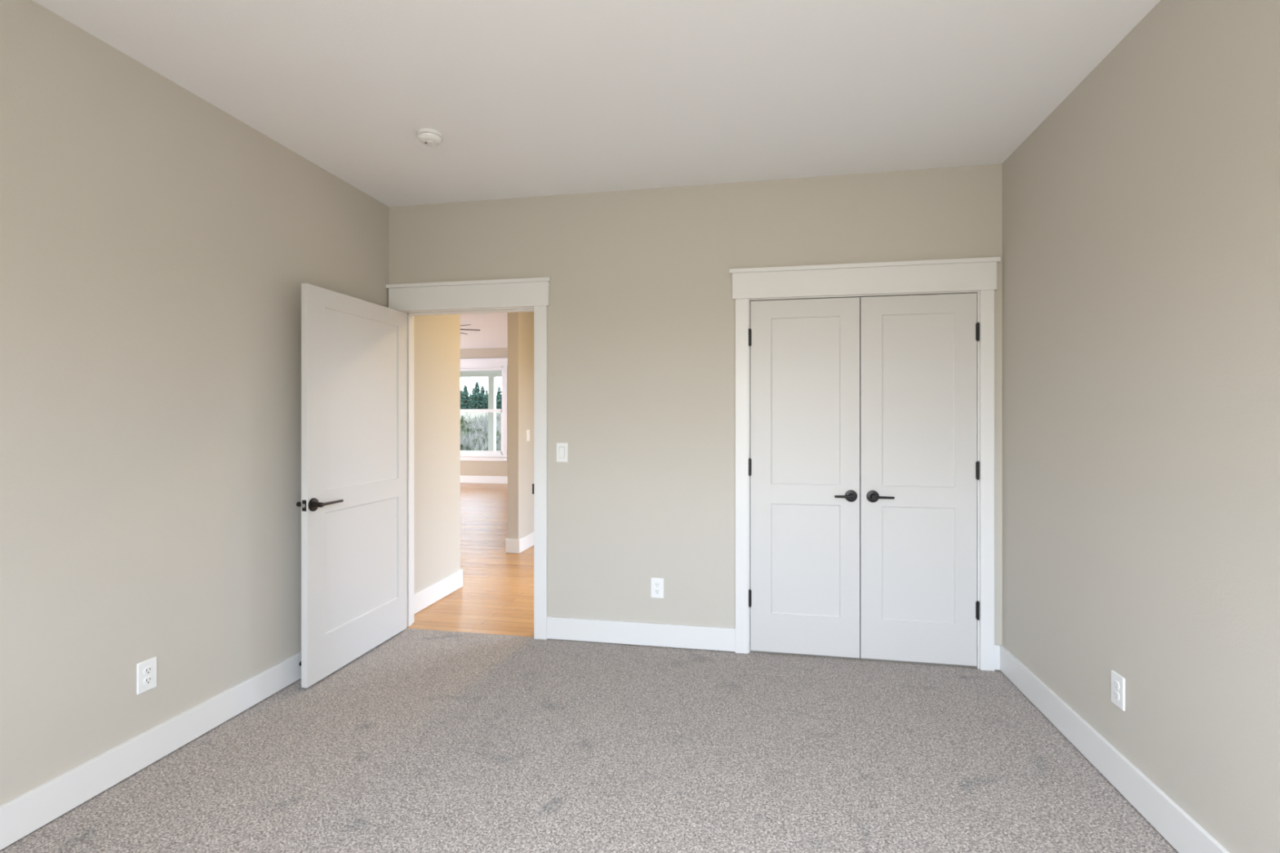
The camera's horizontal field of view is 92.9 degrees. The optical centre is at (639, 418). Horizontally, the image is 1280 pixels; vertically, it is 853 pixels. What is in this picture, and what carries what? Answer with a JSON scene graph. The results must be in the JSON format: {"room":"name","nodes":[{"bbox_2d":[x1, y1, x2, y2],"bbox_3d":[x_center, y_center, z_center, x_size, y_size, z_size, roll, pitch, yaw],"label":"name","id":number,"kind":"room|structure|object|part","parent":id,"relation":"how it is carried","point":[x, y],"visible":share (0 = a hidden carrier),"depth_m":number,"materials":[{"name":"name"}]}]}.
{"room":"empty bedroom","nodes":[
{"label":"empty bedroom","id":0,"kind":"room"},
{"bbox_2d":[0,0,533,805],"bbox_3d":[-1.769,-0.048,3.594,0.125,2.875,7.580,0,0,11],"label":"wall","id":1,"kind":"structure","parent":0,"point":[158,247],"depth_m":2.41,"materials":[{"name":"beige paint"}]},
{"bbox_2d":[136,656,156,694],"bbox_3d":[-1.929,1.005,2.383,0.009,0.120,0.078,0,0,11],"label":"wall outlet","id":2,"kind":"object","parent":1,"relation":"attached to","point":[146,670],"visible":1,"depth_m":2.38,"materials":[{"name":"white plastic"}]},
{"bbox_2d":[143,675,152,684],"bbox_3d":[-1.927,1.024,2.383,0.004,0.029,0.034,0,0,11],"label":"receptacle","id":3,"kind":"object","parent":2,"relation":"attached to","point":[148,680],"depth_m":2.38,"materials":[{"name":"white plastic"}]},
{"bbox_2d":[143,666,152,675],"bbox_3d":[-1.927,0.986,2.383,0.004,0.029,0.034,0,0,11],"label":"receptacle","id":4,"kind":"object","parent":2,"relation":"attached to","point":[148,670],"depth_m":2.38,"materials":[{"name":"white plastic"}]},
{"bbox_2d":[0,651,301,850],"bbox_3d":[-2.005,1.288,1.959,0.016,0.133,4.040,0,0,11],"label":"baseboard","id":5,"kind":"structure","parent":1,"relation":"attached to","point":[28,812],"depth_m":2.31,"materials":[{"name":"white wood"}]},
{"bbox_2d":[413,568,462,614],"bbox_3d":[-1.583,1.290,4.528,0.136,0.139,0.862,0,0,11],"label":"baseboard","id":6,"kind":"structure","parent":1,"relation":"attached to","point":[426,597],"depth_m":4.54,"materials":[{"name":"white wood"}]},
{"bbox_2d":[526,429,529,440],"bbox_3d":[-1.176,0.175,6.423,0.012,0.119,0.073,0,0,11],"label":"light switch","id":7,"kind":"object","parent":1,"relation":"attached to","point":[527,430],"visible":1,"depth_m":6.41,"materials":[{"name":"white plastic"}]},
{"bbox_2d":[406,483,533,636],"bbox_3d":[-3.511,1.376,7.981,9.350,0.028,9.600,0,0,11],"label":"floor","id":8,"kind":"structure","parent":0,"point":[495,596],"depth_m":5.14,"materials":[{"name":"brown wood"}]},
{"bbox_2d":[460,312,507,348],"bbox_3d":[-4.646,-1.535,8.194,7.240,0.100,9.800,0,0,11],"label":"ceiling","id":9,"kind":"structure","parent":0,"point":[493,327],"depth_m":10.29,"materials":[{"name":"white paint"}]},
{"bbox_2d":[460,324,479,334],"bbox_3d":[-2.686,-1.312,7.933,1.144,0.345,1.144,0,0,11],"label":"ceiling fan","id":10,"kind":"object","parent":9,"relation":"hanging from","point":[470,324],"visible":0.03,"depth_m":8.04,"materials":[{"name":"black metal"}]},
{"bbox_3d":[-2.366,-1.182,8.038,0.493,0.032,0.109,0,0,-19],"label":"blade","id":11,"kind":"part","parent":10,"relation":"part of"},
{"bbox_2d":[460,347,507,484],"bbox_3d":[-3.638,-0.048,12.960,7.260,2.875,0.140,0,0,11],"label":"wall","id":12,"kind":"structure","parent":0,"point":[468,468],"depth_m":12.82,"materials":[{"name":"beige paint"}]},
{"bbox_2d":[460,357,507,461],"bbox_3d":[-3.472,-0.193,12.891,1.512,2.156,0.155,0,0,11],"label":"window","id":13,"kind":"structure","parent":12,"relation":"in","point":[468,364],"depth_m":12.79,"materials":[{"name":"white wood"}]},
{"bbox_3d":[-3.462,-0.603,12.944,1.192,0.936,0.033,0,0,11],"label":"sash","id":14,"kind":"part","parent":13,"relation":"part of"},
{"bbox_3d":[-3.469,0.263,12.909,1.192,0.935,0.033,0,0,11],"label":"sash","id":15,"kind":"part","parent":13,"relation":"part of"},
{"bbox_3d":[-3.480,0.829,12.851,1.502,0.113,0.075,0,0,11],"label":"sill","id":16,"kind":"part","parent":13,"relation":"part of","materials":[{"name":"white wood"}]},
{"bbox_2d":[460,475,507,484],"bbox_3d":[-3.722,1.282,12.897,7.119,0.156,0.016,0,0,11],"label":"baseboard","id":17,"kind":"structure","parent":12,"relation":"attached to","point":[464,479],"depth_m":12.80,"materials":[{"name":"white wood"}]},
{"bbox_2d":[0,627,1178,852],"bbox_3d":[-0.213,1.375,1.639,3.656,0.030,4.072,0,0,11],"label":"floor","id":18,"kind":"structure","parent":0,"point":[426,740],"depth_m":2.37,"materials":[{"name":"grey carpet"}]},
{"bbox_2d":[32,0,1160,207],"bbox_3d":[-0.214,-1.440,1.630,3.896,0.120,4.295,0,0,11],"label":"ceiling","id":19,"kind":"structure","parent":0,"point":[525,98],"depth_m":2.47,"materials":[{"name":"white paint"}]},
{"bbox_2d":[417,128,442,146],"bbox_3d":[-1.018,-1.359,2.949,0.118,0.042,0.118,0,0,11],"label":"smoke detector","id":20,"kind":"object","parent":19,"relation":"attached to","point":[427,136],"visible":1,"depth_m":2.92,"materials":[{"name":"white plastic"}]},
{"bbox_2d":[388,163,1002,651],"bbox_3d":[0.172,0.005,3.684,3.656,2.770,0.115,0,0,11],"label":"wall","id":21,"kind":"structure","parent":0,"point":[642,308],"depth_m":3.64,"materials":[{"name":"beige paint"}]},
{"bbox_2d":[296,283,406,688],"bbox_3d":[-1.599,0.334,3.484,0.143,2.026,0.908,0,0,11],"label":"door","id":22,"kind":"structure","parent":21,"relation":"in","point":[353,504],"depth_m":3.37,"materials":[{"name":"white paint"}]},
{"bbox_3d":[-1.681,0.435,3.048,0.024,0.056,0.002,0,0,11],"label":"latch plate","id":23,"kind":"part","parent":22,"relation":"part of","materials":[{"name":"black metal"}]},
{"bbox_3d":[-1.600,0.435,3.154,0.022,0.021,0.172,0,0,11],"label":"handle lever","id":24,"kind":"part","parent":22,"relation":"part of","materials":[{"name":"brown metal"}]},
{"bbox_2d":[386,276,551,639],"bbox_3d":[-1.082,0.246,3.912,1.108,2.228,0.171,0,0,11],"label":"door frame","id":25,"kind":"structure","parent":21,"relation":"attached to","point":[532,294],"depth_m":3.81,"materials":[{"name":"white wood"}]},
{"bbox_3d":[-0.613,0.332,3.764,0.080,2.056,0.019,0,0,11],"label":"casing leg","id":26,"kind":"part","parent":25,"relation":"part of","materials":[{"name":"white wood"}]},
{"bbox_2d":[556,442,568,462],"bbox_3d":[-0.480,0.207,3.742,0.073,0.119,0.012,0,0,11],"label":"light switch","id":27,"kind":"object","parent":21,"relation":"attached to","point":[562,447],"visible":1,"depth_m":3.74,"materials":[{"name":"white plastic"}]},
{"bbox_2d":[650,577,663,598],"bbox_3d":[0.104,1.011,3.634,0.078,0.120,0.009,0,0,11],"label":"wall outlet","id":28,"kind":"object","parent":21,"relation":"attached to","point":[656,584],"visible":1,"depth_m":3.63,"materials":[{"name":"white plastic"}]},
{"bbox_2d":[654,589,660,594],"bbox_3d":[0.103,1.030,3.632,0.034,0.029,0.004,0,0,11],"label":"receptacle","id":29,"kind":"object","parent":28,"relation":"attached to","point":[656,591],"depth_m":3.63,"materials":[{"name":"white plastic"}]},
{"bbox_2d":[654,582,660,587],"bbox_3d":[0.103,0.992,3.632,0.034,0.029,0.004,0,0,11],"label":"receptacle","id":30,"kind":"object","parent":28,"relation":"attached to","point":[656,584],"depth_m":3.63,"materials":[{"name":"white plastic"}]},
{"bbox_2d":[546,616,999,670],"bbox_3d":[0.683,1.288,3.521,2.558,0.133,0.016,0,0,11],"label":"baseboard","id":31,"kind":"structure","parent":21,"relation":"attached to","point":[668,635],"depth_m":3.63,"materials":[{"name":"white wood"}]},
{"bbox_2d":[748,297,859,657],"bbox_3d":[0.933,0.331,3.474,0.616,2.032,0.089,0,0,11],"label":"door","id":32,"kind":"structure","parent":21,"relation":"in","point":[804,460],"depth_m":3.49,"materials":[{"name":"white paint"}]},
{"bbox_3d":[1.140,0.435,3.401,0.100,0.021,0.022,0,0,11],"label":"handle lever","id":33,"kind":"part","parent":32,"relation":"part of","materials":[{"name":"black metal"}]},
{"bbox_2d":[728,257,1000,671],"bbox_3d":[1.238,0.246,3.465,1.439,2.228,0.151,0,0,11],"label":"door frame","id":34,"kind":"structure","parent":21,"relation":"attached to","point":[967,275],"depth_m":3.38,"materials":[{"name":"white wood"}]},
{"bbox_3d":[0.592,0.332,3.537,0.074,2.056,0.019,0,0,11],"label":"casing leg","id":35,"kind":"part","parent":34,"relation":"part of","materials":[{"name":"white wood"}]},
{"bbox_3d":[1.878,0.332,3.295,0.070,2.056,0.019,0,0,11],"label":"casing leg","id":36,"kind":"part","parent":34,"relation":"part of","materials":[{"name":"white wood"}]},
{"bbox_2d":[859,293,979,666],"bbox_3d":[1.542,0.331,3.360,0.612,2.032,0.089,0,0,11],"label":"door","id":37,"kind":"structure","parent":21,"relation":"in","point":[919,466],"depth_m":3.38,"materials":[{"name":"white paint"}]},
{"bbox_3d":[1.345,0.435,3.362,0.112,0.021,0.022,0,0,11],"label":"handle lever","id":38,"kind":"part","parent":37,"relation":"part of","materials":[{"name":"black metal"}]},
{"bbox_2d":[749,650,976,667],"bbox_3d":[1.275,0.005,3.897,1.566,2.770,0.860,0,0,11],"label":"floor","id":39,"kind":"structure","parent":0,"point":[828,656],"depth_m":3.46,"materials":[{"name":"grey carpet"}]},
{"bbox_2d":[1002,0,1279,852],"bbox_3d":[1.714,0.005,1.667,0.120,2.770,5.080,0,0,11],"label":"wall","id":40,"kind":"structure","parent":0,"point":[1141,215],"depth_m":2.02,"materials":[{"name":"beige paint"}]},
{"bbox_2d":[999,644,1230,852],"bbox_3d":[1.575,1.288,1.296,0.016,0.133,4.060,0,0,11],"label":"baseboard","id":41,"kind":"structure","parent":40,"relation":"attached to","point":[1181,831],"depth_m":2.22,"materials":[{"name":"white wood"}]},
{"bbox_2d":[1111,670,1124,711],"bbox_3d":[1.755,0.998,2.238,0.009,0.120,0.078,0,0,11],"label":"wall outlet","id":42,"kind":"object","parent":40,"relation":"attached to","point":[1117,682],"visible":1,"depth_m":2.23,"materials":[{"name":"white plastic"}]},
{"bbox_2d":[1113,690,1119,700],"bbox_3d":[1.754,1.018,2.239,0.004,0.029,0.034,0,0,11],"label":"receptacle","id":43,"kind":"object","parent":42,"relation":"attached to","point":[1116,693],"depth_m":2.24,"materials":[{"name":"white plastic"}]},
{"bbox_2d":[1113,680,1119,689],"bbox_3d":[1.754,0.979,2.239,0.004,0.029,0.034,0,0,11],"label":"receptacle","id":44,"kind":"object","parent":42,"relation":"attached to","point":[1116,682],"depth_m":2.24,"materials":[{"name":"white plastic"}]},
{"bbox_3d":[-4.174,-1.415,14.333,10.500,0.050,2.360,0,0,11],"label":"ceiling","id":45,"kind":"structure","parent":0,"visible":0},
{"bbox_2d":[460,370,502,377],"bbox_3d":[-4.035,-1.215,15.075,10.500,0.350,0.190,0,0,11],"label":"beam","id":46,"kind":"structure","parent":45,"relation":"attached to","point":[463,373],"depth_m":14.97,"materials":[{"name":"grey wood"}]},
{"bbox_3d":[-0.600,-0.047,9.835,0.117,2.875,4.880,0,0,11],"label":"wall","id":47,"kind":"structure","parent":0,"visible":0},
{"bbox_2d":[505,531,533,553],"bbox_3d":[-0.720,1.290,9.196,0.149,0.139,6.181,0,0,11],"label":"baseboard","id":48,"kind":"structure","parent":47,"relation":"attached to","point":[512,546],"depth_m":6.17,"materials":[{"name":"white wood"}]},
{"label":"outside","id":49,"kind":"structure","parent":0,"visible":0},
{"bbox_3d":[-4.193,1.510,14.235,10.500,0.100,2.160,0,0,11],"label":"floor","id":50,"kind":"structure","parent":49,"visible":0},
{"bbox_2d":[488,376,496,450],"bbox_3d":[-3.643,0.210,15.001,0.180,2.500,0.180,0,0,11],"label":"porch post","id":51,"kind":"object","parent":50,"relation":"on","point":[491,380],"visible":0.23,"depth_m":14.93,"materials":[{"name":"white wood"}]},
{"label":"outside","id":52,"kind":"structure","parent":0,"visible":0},
{"bbox_2d":[460,412,501,426],"bbox_3d":[-33.281,0.159,147.736,180.000,4.635,249.100,0,0,11],"label":"ground","id":53,"kind":"structure","parent":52,"point":[461,413],"depth_m":110.07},
{"bbox_2d":[460,390,466,408],"bbox_3d":[-45.348,-5.107,152.720,3.578,6.923,3.935,0,0,11],"label":"fir tree","id":54,"kind":"object","parent":53,"relation":"on","point":[462,406],"visible":0.28,"depth_m":152.26,"materials":[{"name":"green plant"}]},
{"bbox_2d":[461,384,471,408],"bbox_3d":[-46.274,-5.505,160.907,4.247,8.097,3.952,0,0,11],"label":"fir tree","id":55,"kind":"object","parent":53,"relation":"on","point":[465,394],"visible":0.73,"depth_m":160.43,"materials":[{"name":"green plant"}]},
{"bbox_2d":[469,387,474,407],"bbox_3d":[-47.695,-5.531,174.620,3.849,7.644,3.832,0,0,11],"label":"fir tree","id":56,"kind":"object","parent":53,"relation":"on","point":[473,393],"visible":0.24,"depth_m":173.97,"materials":[{"name":"green plant"}]},
{"bbox_2d":[469,380,484,408],"bbox_3d":[-40.852,-5.593,152.926,4.443,8.520,4.194,0,0,11],"label":"fir tree","id":57,"kind":"object","parent":53,"relation":"on","point":[476,403],"visible":0.89,"depth_m":152.19,"materials":[{"name":"green plant"}]},
{"bbox_2d":[460,406,502,450],"bbox_3d":[-9.799,0.546,38.626,9.317,4.033,32.262,0,0,-17],"label":"brush","id":58,"kind":"object","parent":53,"relation":"on","point":[475,437],"visible":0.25,"depth_m":32.31,"materials":[{"name":"green plant"}]},
{"bbox_2d":[480,384,485,408],"bbox_3d":[-43.338,-5.572,167.445,4.292,8.320,4.059,0,0,11],"label":"fir tree","id":59,"kind":"object","parent":53,"relation":"on","point":[482,391],"visible":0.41,"depth_m":167.10,"materials":[{"name":"green plant"}]},
{"bbox_2d":[482,390,488,408],"bbox_3d":[-40.231,-4.668,159.866,3.293,6.592,3.223,0,0,11],"label":"fir tree","id":60,"kind":"object","parent":53,"relation":"on","point":[485,403],"visible":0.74,"depth_m":159.29,"materials":[{"name":"green plant"}]},
{"bbox_2d":[496,386,502,408],"bbox_3d":[-38.390,-5.397,165.521,3.609,7.816,3.813,0,0,11],"label":"fir tree","id":61,"kind":"object","parent":53,"relation":"on","point":[499,397],"visible":0.63,"depth_m":165.04,"materials":[{"name":"green plant"}]}
]}

